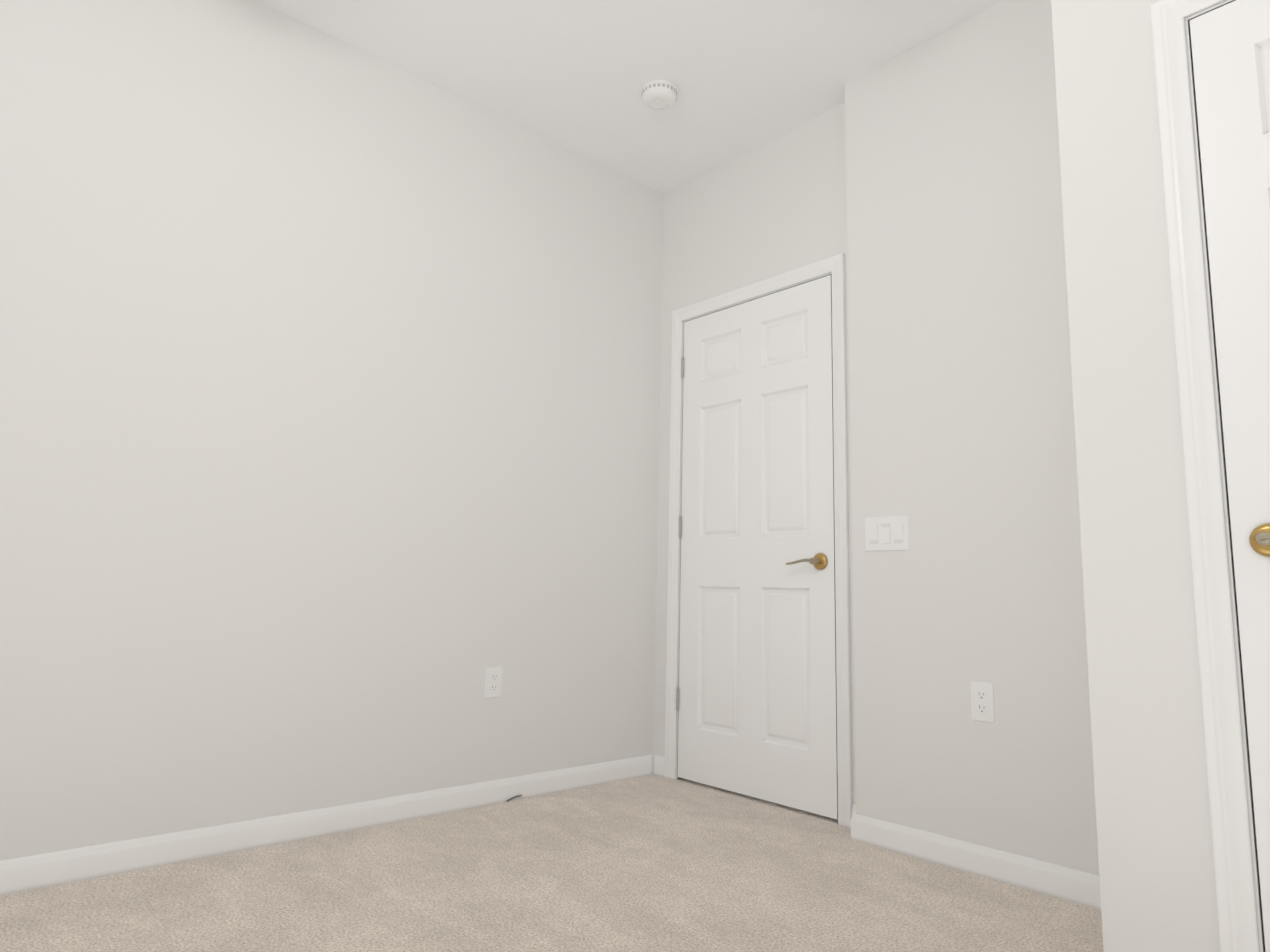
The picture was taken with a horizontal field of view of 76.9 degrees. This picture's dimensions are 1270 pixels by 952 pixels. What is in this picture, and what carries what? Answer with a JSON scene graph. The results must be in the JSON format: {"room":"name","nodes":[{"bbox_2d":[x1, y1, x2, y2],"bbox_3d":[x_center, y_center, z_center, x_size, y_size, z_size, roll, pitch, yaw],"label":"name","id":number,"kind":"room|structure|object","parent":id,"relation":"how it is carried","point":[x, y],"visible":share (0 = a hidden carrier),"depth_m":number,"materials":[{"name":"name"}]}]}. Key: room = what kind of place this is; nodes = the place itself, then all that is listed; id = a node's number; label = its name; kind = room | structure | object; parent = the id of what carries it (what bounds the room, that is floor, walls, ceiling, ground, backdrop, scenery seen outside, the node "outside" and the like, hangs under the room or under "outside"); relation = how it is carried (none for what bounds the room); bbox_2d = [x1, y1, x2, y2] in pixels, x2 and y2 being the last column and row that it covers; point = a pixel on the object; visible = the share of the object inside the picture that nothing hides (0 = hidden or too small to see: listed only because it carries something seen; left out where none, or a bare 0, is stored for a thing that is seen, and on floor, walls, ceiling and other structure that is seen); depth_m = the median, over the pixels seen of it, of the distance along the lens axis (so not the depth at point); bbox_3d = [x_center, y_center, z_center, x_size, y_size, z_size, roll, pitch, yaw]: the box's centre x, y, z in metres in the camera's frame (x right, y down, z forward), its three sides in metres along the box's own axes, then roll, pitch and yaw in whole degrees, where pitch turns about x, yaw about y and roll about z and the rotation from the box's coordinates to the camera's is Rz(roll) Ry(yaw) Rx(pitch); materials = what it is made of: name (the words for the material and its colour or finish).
{"room":"empty bedroom","nodes":[
{"label":"empty bedroom","id":0,"kind":"room"},
{"bbox_2d":[0,0,663,859],"bbox_3d":[-1.511,-0.263,2.384,4.465,2.740,0.100,8,-11,-41],"label":"wall","id":1,"kind":"structure","parent":0,"point":[330,368],"depth_m":2.66,"materials":[{"name":"white paint"}]},
{"bbox_2d":[0,754,663,894],"bbox_3d":[-1.497,1.046,2.150,4.265,0.084,0.030,8,-11,-41],"label":"baseboard","id":2,"kind":"structure","parent":1,"relation":"attached to","point":[31,872],"depth_m":2.51,"materials":[{"name":"paint"}]},
{"bbox_2d":[506,794,522,801],"bbox_3d":[-0.458,1.228,3.049,0.070,0.020,0.012,8,-11,-41],"label":"door stop","id":3,"kind":"object","parent":2,"relation":"attached to","point":[520,795],"visible":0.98,"depth_m":3.05,"materials":[{"name":"grey metal"}]},
{"bbox_2d":[485,666,501,697],"bbox_3d":[-0.540,0.789,3.059,0.070,0.115,0.008,8,-11,-41],"label":"electrical outlet","id":4,"kind":"object","parent":1,"relation":"attached to","point":[493,682],"visible":1,"depth_m":3.06,"materials":[{"name":"white plastic"}]},
{"bbox_2d":[0,774,1103,951],"bbox_3d":[-0.332,0.961,0.846,4.465,0.060,3.730,8,-11,-41],"label":"floor","id":5,"kind":"structure","parent":0,"point":[652,863],"depth_m":2.13,"materials":[{"name":"carpet"}]},
{"bbox_2d":[256,0,1001,193],"bbox_3d":[-0.268,-1.821,1.238,4.465,0.080,3.730,8,-11,-41],"label":"ceiling","id":6,"kind":"structure","parent":0,"point":[742,76],"depth_m":2.93,"materials":[{"name":"white paint"}]},
{"bbox_2d":[642,80,676,109],"bbox_3d":[0.095,-1.480,3.121,0.138,0.053,0.138,8,-11,-41],"label":"smoke detector","id":7,"kind":"object","parent":6,"relation":"attached to","point":[659,94],"visible":1,"depth_m":3.08,"materials":[{"name":"white plastic"}]},
{"bbox_2d":[653,103,855,802],"bbox_3d":[0.517,-0.077,3.375,0.100,2.740,1.105,8,-11,-41],"label":"wall","id":8,"kind":"structure","parent":0,"point":[773,207],"depth_m":3.51,"materials":[{"name":"white paint"}]},
{"bbox_2d":[676,275,837,818],"bbox_3d":[0.461,0.252,3.283,0.101,2.032,0.813,8,-11,-41],"label":"entry door","id":9,"kind":"structure","parent":8,"relation":"in","point":[756,698],"depth_m":3.25,"materials":[{"name":"paint"}]},
{"bbox_2d":[664,253,852,828],"bbox_3d":[0.506,0.232,3.321,0.118,2.112,0.937,8,-11,-41],"label":"door frame","id":10,"kind":"structure","parent":8,"relation":"attached to","point":[835,265],"depth_m":3.13,"materials":[{"name":"paint"}]},
{"bbox_2d":[845,0,1098,874],"bbox_3d":[1.655,-0.240,2.035,0.205,2.740,2.425,8,-11,-41],"label":"wall","id":11,"kind":"structure","parent":0,"point":[962,444],"depth_m":2.54,"materials":[{"name":"white paint"}]},
{"bbox_2d":[865,516,908,550],"bbox_3d":[0.850,0.195,2.709,0.011,0.115,0.163,8,-11,-41],"label":"switch plate","id":12,"kind":"object","parent":11,"relation":"attached to","point":[890,533],"visible":1,"depth_m":2.70,"materials":[{"name":"white plastic"}]},
{"bbox_2d":[851,803,1100,909],"bbox_3d":[0.929,1.100,2.143,0.650,0.084,1.216,8,-11,-41],"label":"baseboard","id":13,"kind":"structure","parent":11,"relation":"attached to","point":[1057,880],"depth_m":2.35,"materials":[{"name":"paint"}]},
{"bbox_2d":[970,681,994,722],"bbox_3d":[1.045,0.679,2.409,0.008,0.115,0.070,8,-11,-41],"label":"electrical outlet","id":14,"kind":"object","parent":11,"relation":"attached to","point":[982,703],"visible":1,"depth_m":2.40,"materials":[{"name":"white plastic"}]},
{"bbox_2d":[1051,0,1220,951],"bbox_3d":[1.690,-0.322,1.448,0.532,2.740,1.495,8,-11,-41],"label":"wall","id":15,"kind":"structure","parent":0,"point":[1156,861],"depth_m":1.70,"materials":[{"name":"white paint"}]},
{"bbox_2d":[1150,0,1265,951],"bbox_3d":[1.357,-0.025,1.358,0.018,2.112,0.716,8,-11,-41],"label":"door frame","id":16,"kind":"structure","parent":15,"relation":"attached to","point":[1235,888],"depth_m":1.59,"materials":[{"name":"paint"}]},
{"bbox_2d":[1190,0,1269,951],"bbox_3d":[1.354,-0.001,1.347,0.101,2.032,0.592,8,-11,-41],"label":"closet door","id":17,"kind":"structure","parent":15,"relation":"in","point":[1230,42],"depth_m":1.59,"materials":[{"name":"paint"}]}
]}

